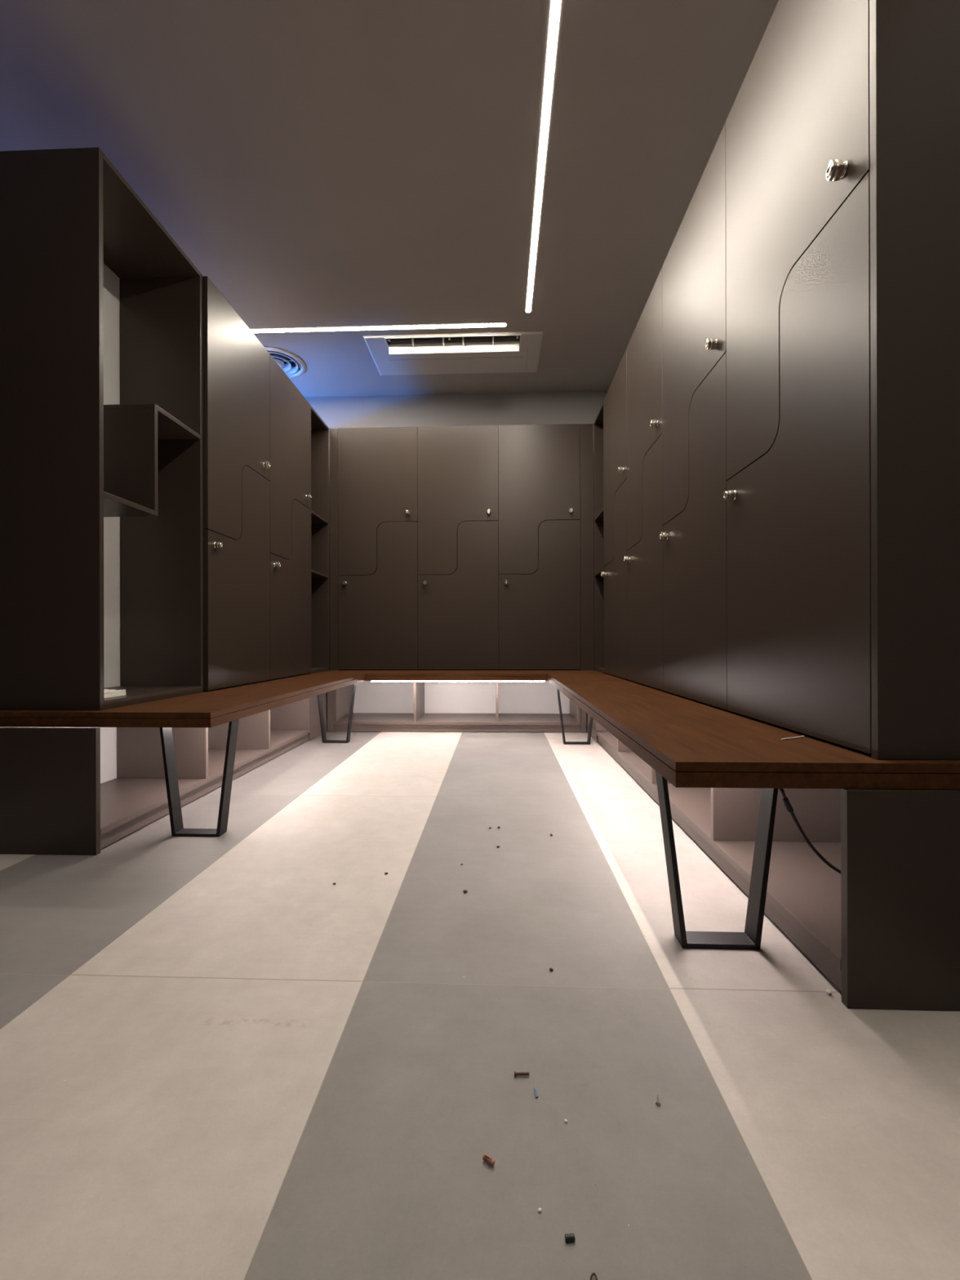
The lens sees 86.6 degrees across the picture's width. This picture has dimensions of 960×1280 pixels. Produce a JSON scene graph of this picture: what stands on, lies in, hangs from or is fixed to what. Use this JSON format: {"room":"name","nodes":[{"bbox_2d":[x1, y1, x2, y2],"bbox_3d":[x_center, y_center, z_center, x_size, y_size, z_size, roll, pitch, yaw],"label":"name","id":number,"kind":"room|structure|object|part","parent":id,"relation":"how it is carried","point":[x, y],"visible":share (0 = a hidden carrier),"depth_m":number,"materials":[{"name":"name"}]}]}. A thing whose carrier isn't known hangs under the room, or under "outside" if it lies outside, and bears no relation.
{"room":"locker room","nodes":[
{"label":"locker room","id":0,"kind":"room"},
{"bbox_2d":[102,262,119,782],"bbox_3d":[-1.623,-0.463,2.983,0.100,2.290,2.512,0,0,2],"label":"wall partition","id":1,"kind":"structure","parent":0,"point":[111,295],"depth_m":2.22,"materials":[{"name":"white paint"}]},
{"bbox_2d":[0,0,778,397],"bbox_3d":[-1.060,-2.119,0.979,4.620,0.200,6.677,0,0,2],"label":"ceiling","id":2,"kind":"structure","parent":0,"point":[322,163],"depth_m":2.06,"materials":[{"name":"white paint"}]},
{"bbox_2d":[263,346,306,377],"bbox_3d":[-1.485,-2.058,3.708,0.420,0.118,0.420,0,0,2],"label":"ceiling vent","id":3,"kind":"object","parent":2,"relation":"in","point":[283,357],"visible":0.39,"depth_m":3.69,"materials":[{"name":"white plastic"}]},
{"bbox_2d":[249,322,506,333],"bbox_3d":[-1.007,-2.016,3.308,2.357,0.003,0.038,0,0,2],"label":"recessed light","id":4,"kind":"object","parent":2,"relation":"in","point":[500,324],"visible":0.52,"depth_m":3.29,"materials":[{"name":"white plastic"}]},
{"bbox_2d":[363,331,543,375],"bbox_3d":[-0.172,-2.041,3.606,1.191,0.178,0.499,0,0,2],"label":"air conditioner","id":5,"kind":"object","parent":2,"relation":"attached to","point":[514,351],"visible":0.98,"depth_m":3.55,"materials":[{"name":"white plastic"}]},
{"bbox_2d":[384,334,521,348],"bbox_3d":[-0.179,-2.067,3.449,0.910,0.126,0.162,0,0,2],"label":"outlet","id":6,"kind":"object","parent":5,"relation":"attached to","point":[391,341],"depth_m":3.46,"materials":[{"name":"beige plastic"}]},
{"bbox_2d":[525,0,561,312],"bbox_3d":[0.241,-2.020,1.618,0.034,0.003,3.054,0,0,2],"label":"recessed light","id":7,"kind":"object","parent":2,"relation":"in","point":[555,5],"visible":1,"depth_m":2.02,"materials":[{"name":"white plastic"}]},
{"bbox_2d":[305,391,607,723],"bbox_3d":[-0.935,-0.668,4.264,4.620,2.699,0.100,0,0,2],"label":"wall","id":8,"kind":"structure","parent":0,"point":[553,407],"depth_m":4.19,"materials":[{"name":"white paint"}]},
{"bbox_2d":[0,722,959,1279],"bbox_3d":[-1.053,0.705,0.978,4.620,0.050,6.677,0,0,2],"label":"floor","id":9,"kind":"structure","parent":0,"point":[221,1058],"depth_m":0.84,"materials":[{"name":"concrete"}]},
{"bbox_2d":[0,727,100,855],"bbox_3d":[-1.466,0.481,1.628,0.508,0.400,0.018,0,0,2],"label":"end panel","id":10,"kind":"object","parent":9,"relation":"on","point":[50,777],"visible":1,"depth_m":1.62,"materials":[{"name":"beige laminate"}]},
{"bbox_2d":[0,692,326,848],"bbox_3d":[-1.375,0.480,2.708,0.405,0.397,2.143,0,0,2],"label":"shoe shelf","id":11,"kind":"object","parent":9,"relation":"on","point":[137,797],"visible":0.51,"depth_m":2.22,"materials":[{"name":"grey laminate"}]},
{"bbox_3d":[-1.152,0.480,3.608,0.018,0.397,0.323,0,0,2],"label":"filler panel","id":12,"kind":"part","parent":11,"relation":"part of","materials":[{"name":"grey laminate"}]},
{"bbox_2d":[0,669,377,836],"bbox_3d":[-1.188,0.457,2.928,0.759,0.449,2.585,0,0,2],"label":"bench","id":13,"kind":"object","parent":9,"relation":"on","point":[211,708],"visible":0.85,"depth_m":1.78,"materials":[{"name":"brown wood"}]},
{"bbox_2d":[0,146,103,710],"bbox_3d":[-1.487,-0.696,1.697,0.467,1.856,0.018,0,0,2],"label":"end panel","id":14,"kind":"object","parent":13,"relation":"on","point":[51,308],"visible":1,"depth_m":1.69,"materials":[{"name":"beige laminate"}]},
{"bbox_2d":[102,152,203,709],"bbox_3d":[-1.425,-0.696,1.989,0.365,1.856,0.568,0,0,2],"label":"open shelving unit","id":15,"kind":"object","parent":13,"relation":"on","point":[153,439],"visible":0.76,"depth_m":2.25,"materials":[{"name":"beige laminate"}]},
{"bbox_2d":[103,688,125,698],"bbox_3d":[-1.357,0.180,1.786,0.121,0.045,0.162,0,0,2],"label":"paper stack","id":16,"kind":"object","parent":15,"relation":"on","point":[107,693],"visible":0.27,"depth_m":1.82,"materials":[{"name":"white paper"}]},
{"bbox_3d":[-1.430,-0.486,1.840,0.365,0.018,0.270,0,0,2],"label":"shelf","id":17,"kind":"part","parent":15,"relation":"part of","materials":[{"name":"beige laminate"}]},
{"bbox_3d":[-1.421,-0.894,2.106,0.365,0.018,0.298,0,0,2],"label":"shelf","id":18,"kind":"part","parent":15,"relation":"part of","materials":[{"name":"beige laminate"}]},
{"bbox_3d":[-1.415,-0.696,2.264,0.365,1.856,0.018,0,0,2],"label":"panel","id":19,"kind":"part","parent":15,"relation":"part of","materials":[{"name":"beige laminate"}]},
{"bbox_3d":[-0.984,0.480,1.788,0.259,0.400,0.050,0,0,2],"label":"leg","id":20,"kind":"part","parent":13,"relation":"part of","materials":[{"name":"black metal"}]},
{"bbox_2d":[202,275,270,691],"bbox_3d":[-1.337,-0.696,2.588,0.331,1.856,0.619,0,0,2],"label":"locker","id":21,"kind":"object","parent":13,"relation":"on","point":[236,463],"visible":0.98,"depth_m":2.51,"materials":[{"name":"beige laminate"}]},
{"bbox_3d":[-1.212,-1.060,2.583,0.018,1.127,0.617,0,0,2],"label":"door","id":22,"kind":"part","parent":21,"relation":"part of","materials":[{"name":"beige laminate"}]},
{"bbox_3d":[-1.211,-0.337,2.583,0.018,1.125,0.617,0,0,2],"label":"door","id":23,"kind":"part","parent":21,"relation":"part of","materials":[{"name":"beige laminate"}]},
{"bbox_2d":[266,354,311,680],"bbox_3d":[-1.314,-0.695,3.208,0.331,1.856,0.619,0,0,2],"label":"locker","id":24,"kind":"object","parent":13,"relation":"on","point":[291,496],"visible":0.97,"depth_m":3.16,"materials":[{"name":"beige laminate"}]},
{"bbox_3d":[-1.190,-1.060,3.204,0.018,1.127,0.617,0,0,2],"label":"door","id":25,"kind":"part","parent":24,"relation":"part of","materials":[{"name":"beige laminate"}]},
{"bbox_3d":[-1.188,-0.337,3.204,0.018,1.125,0.617,0,0,2],"label":"door","id":26,"kind":"part","parent":24,"relation":"part of","materials":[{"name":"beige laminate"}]},
{"bbox_2d":[309,404,329,673],"bbox_3d":[-1.330,-0.695,3.717,0.336,1.856,0.393,0,0,2],"label":"open shelving unit","id":27,"kind":"object","parent":13,"relation":"on","point":[319,430],"visible":0.41,"depth_m":3.89,"materials":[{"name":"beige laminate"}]},
{"bbox_3d":[-1.334,-0.695,3.530,0.330,1.856,0.018,0,0,2],"label":"panel","id":28,"kind":"part","parent":27,"relation":"part of","materials":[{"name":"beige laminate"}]},
{"bbox_3d":[-1.327,-0.482,3.717,0.329,0.018,0.356,0,0,2],"label":"shelf","id":29,"kind":"part","parent":27,"relation":"part of","materials":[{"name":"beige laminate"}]},
{"bbox_3d":[-1.328,-0.894,3.717,0.329,0.018,0.356,0,0,2],"label":"shelf","id":30,"kind":"part","parent":27,"relation":"part of","materials":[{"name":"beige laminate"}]},
{"bbox_2d":[329,428,338,670],"bbox_3d":[-1.121,-0.695,3.917,0.062,1.855,0.018,0,0,2],"label":"strip","id":31,"kind":"object","parent":13,"relation":"on","point":[333,432],"visible":0.99,"depth_m":3.91,"materials":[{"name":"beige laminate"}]},
{"bbox_3d":[-0.958,0.481,3.393,0.259,0.400,0.050,0,0,2],"label":"leg","id":32,"kind":"part","parent":13,"relation":"part of","materials":[{"name":"black metal"}]},
{"bbox_2d":[337,426,418,670],"bbox_3d":[-0.777,-0.696,4.029,0.614,1.856,0.331,0,0,2],"label":"locker","id":33,"kind":"object","parent":13,"relation":"on","point":[378,467],"visible":1,"depth_m":3.90,"materials":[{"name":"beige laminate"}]},
{"bbox_3d":[-0.781,-0.337,3.904,0.613,1.125,0.018,0,0,2],"label":"door","id":34,"kind":"part","parent":33,"relation":"part of","materials":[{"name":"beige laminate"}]},
{"bbox_3d":[-0.783,-1.061,3.904,0.613,1.127,0.018,0,0,2],"label":"door","id":35,"kind":"part","parent":33,"relation":"part of","materials":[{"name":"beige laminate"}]},
{"bbox_2d":[327,680,586,733],"bbox_3d":[-0.171,0.478,3.960,1.906,0.397,0.445,0,0,2],"label":"shoe shelf","id":36,"kind":"object","parent":9,"relation":"on","point":[400,706],"visible":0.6,"depth_m":4.15,"materials":[{"name":"grey wood"}]},
{"bbox_3d":[-1.107,0.480,3.785,0.050,0.397,0.018,0,0,2],"label":"filler panel","id":37,"kind":"part","parent":36,"relation":"part of","materials":[{"name":"brown laminate"}]},
{"bbox_2d":[365,670,547,682],"bbox_3d":[-0.152,0.264,3.830,1.245,0.067,0.706,0,0,2],"label":"bench","id":38,"kind":"object","parent":36,"relation":"on","point":[380,675],"depth_m":3.49,"materials":[{"name":"brown wood"}]},
{"bbox_3d":[-0.160,0.288,3.618,1.237,0.019,0.020,0,0,2],"label":"led strip","id":39,"kind":"part","parent":38,"relation":"part of","materials":[{"name":"white plastic"}]},
{"bbox_2d":[417,425,498,670],"bbox_3d":[-0.162,-0.698,4.006,0.614,1.856,0.331,0,0,2],"label":"locker","id":40,"kind":"object","parent":38,"relation":"on","point":[458,508],"visible":1,"depth_m":3.87,"materials":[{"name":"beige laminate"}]},
{"bbox_3d":[-0.168,-1.062,3.881,0.613,1.127,0.018,0,0,2],"label":"door","id":41,"kind":"part","parent":40,"relation":"part of","materials":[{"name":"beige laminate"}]},
{"bbox_3d":[-0.166,-0.339,3.881,0.613,1.125,0.018,0,0,2],"label":"door","id":42,"kind":"part","parent":40,"relation":"part of","materials":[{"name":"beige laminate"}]},
{"bbox_2d":[497,423,580,670],"bbox_3d":[0.453,-0.699,3.984,0.614,1.856,0.331,0,0,2],"label":"locker","id":43,"kind":"object","parent":38,"relation":"on","point":[540,484],"visible":1,"depth_m":3.85,"materials":[{"name":"brown laminate"}]},
{"bbox_3d":[0.449,-0.340,3.858,0.613,1.125,0.018,0,0,2],"label":"door","id":44,"kind":"part","parent":43,"relation":"part of","materials":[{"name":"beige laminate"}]},
{"bbox_3d":[0.447,-1.064,3.859,0.613,1.127,0.018,0,0,2],"label":"door","id":45,"kind":"part","parent":43,"relation":"part of","materials":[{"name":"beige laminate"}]},
{"bbox_3d":[0.753,0.476,3.717,0.042,0.397,0.018,0,0,2],"label":"filler panel","id":46,"kind":"part","parent":36,"relation":"part of","materials":[{"name":"brown laminate"}]},
{"bbox_2d":[482,1153,494,1165],"bbox_3d":[0.012,0.672,0.660,0.016,0.008,0.007,0,0,34],"label":"plug","id":47,"kind":"object","parent":9,"relation":"on","point":[490,1160],"visible":1,"depth_m":0.66,"materials":[{"name":"plastic"}]},
{"bbox_2d":[514,1071,528,1076],"bbox_3d":[0.065,0.674,0.792,0.023,0.006,0.006,0,0,-1],"label":"plug","id":48,"kind":"object","parent":9,"relation":"on","point":[517,1073],"visible":1,"depth_m":0.79,"materials":[{"name":"brown plastic"}]},
{"bbox_2d":[533,1088,537,1097],"bbox_3d":[0.083,0.676,0.761,0.004,0.002,0.016,0,0,-12],"label":"shard","id":49,"kind":"object","parent":9,"relation":"on","point":[535,1090],"visible":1,"depth_m":0.76},
{"bbox_2d":[564,1233,574,1242],"bbox_3d":[0.101,0.674,0.575,0.011,0.006,0.006,0,0,-2],"label":"plug","id":50,"kind":"object","parent":9,"relation":"on","point":[568,1237],"visible":1,"depth_m":0.57,"materials":[{"name":"black plastic"}]},
{"bbox_2d":[590,1272,597,1279],"bbox_3d":[0.120,0.675,0.534,0.011,0.004,0.018,0,0,2],"label":"wire offcut","id":51,"kind":"object","parent":9,"relation":"on","point":[593,1273],"visible":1,"depth_m":0.54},
{"bbox_2d":[655,1095,660,1106],"bbox_3d":[0.260,0.670,0.744,0.008,0.013,0.008,0,0,2],"label":"screw","id":52,"kind":"object","parent":9,"relation":"on","point":[657,1102],"visible":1,"depth_m":0.74,"materials":[{"name":"silver metal"}]},
{"bbox_2d":[586,714,841,991],"bbox_3d":[0.959,0.475,2.319,0.470,0.397,2.749,0,0,2],"label":"shoe shelf","id":53,"kind":"object","parent":9,"relation":"on","point":[803,896],"visible":0.28,"depth_m":1.50,"materials":[{"name":"grey wood"}]},
{"bbox_3d":[0.781,0.476,3.526,0.018,0.397,0.345,0,0,2],"label":"filler panel","id":54,"kind":"part","parent":53,"relation":"part of","materials":[{"name":"brown laminate"}]},
{"bbox_2d":[542,669,959,949],"bbox_3d":[0.818,0.450,2.542,0.786,0.453,3.209,0,0,2],"label":"bench","id":55,"kind":"object","parent":9,"relation":"on","point":[688,743],"depth_m":1.12,"materials":[{"name":"brown wood"}]},
{"bbox_3d":[0.629,0.477,3.324,0.259,0.400,0.050,0,0,2],"label":"leg","id":56,"kind":"part","parent":55,"relation":"part of","materials":[{"name":"black metal"}]},
{"bbox_2d":[579,423,594,670],"bbox_3d":[0.806,-0.700,3.846,0.099,1.855,0.018,0,0,2],"label":"strip","id":57,"kind":"object","parent":55,"relation":"on","point":[586,430],"visible":0.94,"depth_m":3.84,"materials":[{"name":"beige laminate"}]},
{"bbox_2d":[593,400,605,673],"bbox_3d":[1.018,-0.701,3.642,0.336,1.856,0.372,0,0,2],"label":"tower","id":58,"kind":"object","parent":55,"relation":"on","point":[598,424],"visible":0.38,"depth_m":3.81,"materials":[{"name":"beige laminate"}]},
{"bbox_3d":[1.015,-0.900,3.642,0.329,0.018,0.335,0,0,2],"label":"shelf","id":59,"kind":"part","parent":58,"relation":"part of","materials":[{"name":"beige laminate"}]},
{"bbox_3d":[1.016,-0.488,3.642,0.329,0.018,0.335,0,0,2],"label":"shelf","id":60,"kind":"part","parent":58,"relation":"part of","materials":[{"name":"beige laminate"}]},
{"bbox_3d":[1.008,-0.701,3.465,0.330,1.856,0.018,0,0,2],"label":"panel","id":61,"kind":"part","parent":58,"relation":"part of","materials":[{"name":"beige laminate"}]},
{"bbox_2d":[600,347,630,680],"bbox_3d":[0.965,-0.701,3.146,0.331,1.856,0.619,0,0,2],"label":"locker","id":62,"kind":"object","parent":55,"relation":"on","point":[615,573],"visible":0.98,"depth_m":3.11,"materials":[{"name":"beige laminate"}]},
{"bbox_3d":[0.839,-1.065,3.151,0.018,1.127,0.617,0,0,2],"label":"door","id":63,"kind":"part","parent":62,"relation":"part of","materials":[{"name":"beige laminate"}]},
{"bbox_3d":[0.841,-0.342,3.151,0.018,1.125,0.617,0,0,2],"label":"door","id":64,"kind":"part","parent":62,"relation":"part of","materials":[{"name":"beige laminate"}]},
{"bbox_2d":[623,267,663,690],"bbox_3d":[0.942,-0.701,2.527,0.331,1.856,0.619,0,0,2],"label":"locker","id":65,"kind":"object","parent":55,"relation":"on","point":[643,559],"visible":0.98,"depth_m":2.47,"materials":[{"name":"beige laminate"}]},
{"bbox_3d":[0.816,-1.065,2.532,0.018,1.127,0.617,0,0,2],"label":"door","id":66,"kind":"part","parent":65,"relation":"part of","materials":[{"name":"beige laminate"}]},
{"bbox_3d":[0.818,-0.342,2.531,0.018,1.125,0.617,0,0,2],"label":"door","id":67,"kind":"part","parent":65,"relation":"part of","materials":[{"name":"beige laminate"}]},
{"bbox_2d":[658,122,728,711],"bbox_3d":[0.919,-0.701,1.907,0.331,1.856,0.619,0,0,2],"label":"locker","id":68,"kind":"object","parent":55,"relation":"on","point":[693,536],"visible":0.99,"depth_m":1.83,"materials":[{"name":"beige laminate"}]},
{"bbox_3d":[0.793,-1.065,1.912,0.018,1.127,0.617,0,0,2],"label":"door","id":69,"kind":"part","parent":68,"relation":"part of","materials":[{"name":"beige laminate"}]},
{"bbox_3d":[0.795,-0.342,1.912,0.018,1.125,0.617,0,0,2],"label":"door","id":70,"kind":"part","parent":68,"relation":"part of","materials":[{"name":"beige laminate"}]},
{"bbox_3d":[0.528,0.476,1.141,0.259,0.400,0.050,0,0,2],"label":"leg","id":71,"kind":"part","parent":55,"relation":"part of","materials":[{"name":"black metal"}]},
{"bbox_3d":[0.721,0.225,1.172,0.079,0.004,0.005,0,0,-25],"label":"plastic strip","id":72,"kind":"part","parent":55,"relation":"part of","materials":[{"name":"white plastic"}]},
{"bbox_2d":[723,0,871,754],"bbox_3d":[0.897,-0.702,1.288,0.331,1.856,0.619,0,0,2],"label":"locker","id":73,"kind":"object","parent":55,"relation":"on","point":[797,494],"visible":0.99,"depth_m":1.20,"materials":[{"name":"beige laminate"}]},
{"bbox_3d":[0.770,-1.066,1.292,0.018,1.127,0.617,0,0,2],"label":"door","id":74,"kind":"part","parent":73,"relation":"part of","materials":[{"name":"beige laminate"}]},
{"bbox_2d":[869,0,959,759],"bbox_3d":[0.952,-0.702,0.965,0.402,1.856,0.018,0,0,2],"label":"end panel","id":75,"kind":"object","parent":55,"relation":"on","point":[914,45],"visible":1,"depth_m":0.96,"materials":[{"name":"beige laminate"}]},
{"bbox_2d":[825,989,831,995],"bbox_3d":[0.666,0.672,0.974,0.011,0.007,0.012,0,0,-16],"label":"lump","id":76,"kind":"object","parent":9,"relation":"on","point":[828,991],"visible":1,"depth_m":0.97,"materials":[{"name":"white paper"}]},
{"bbox_2d":[840,788,959,1011],"bbox_3d":[0.914,0.475,0.934,0.481,0.400,0.018,0,0,2],"label":"end panel","id":77,"kind":"object","parent":9,"relation":"on","point":[900,848],"visible":1,"depth_m":0.93,"materials":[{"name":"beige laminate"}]},
{"bbox_3d":[0.648,0.286,2.240,0.020,0.019,2.095,0,0,2],"label":"led strip","id":78,"kind":"object","parent":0,"visible":0},
{"bbox_2d":[778,788,840,874],"bbox_3d":[0.825,0.438,1.129,0.438,0.315,0.110,0,0,2],"label":"power cable","id":79,"kind":"object","parent":78,"relation":"attached to","point":[785,800],"visible":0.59,"depth_m":1.09,"materials":[{"name":"black rubber"}]}
]}

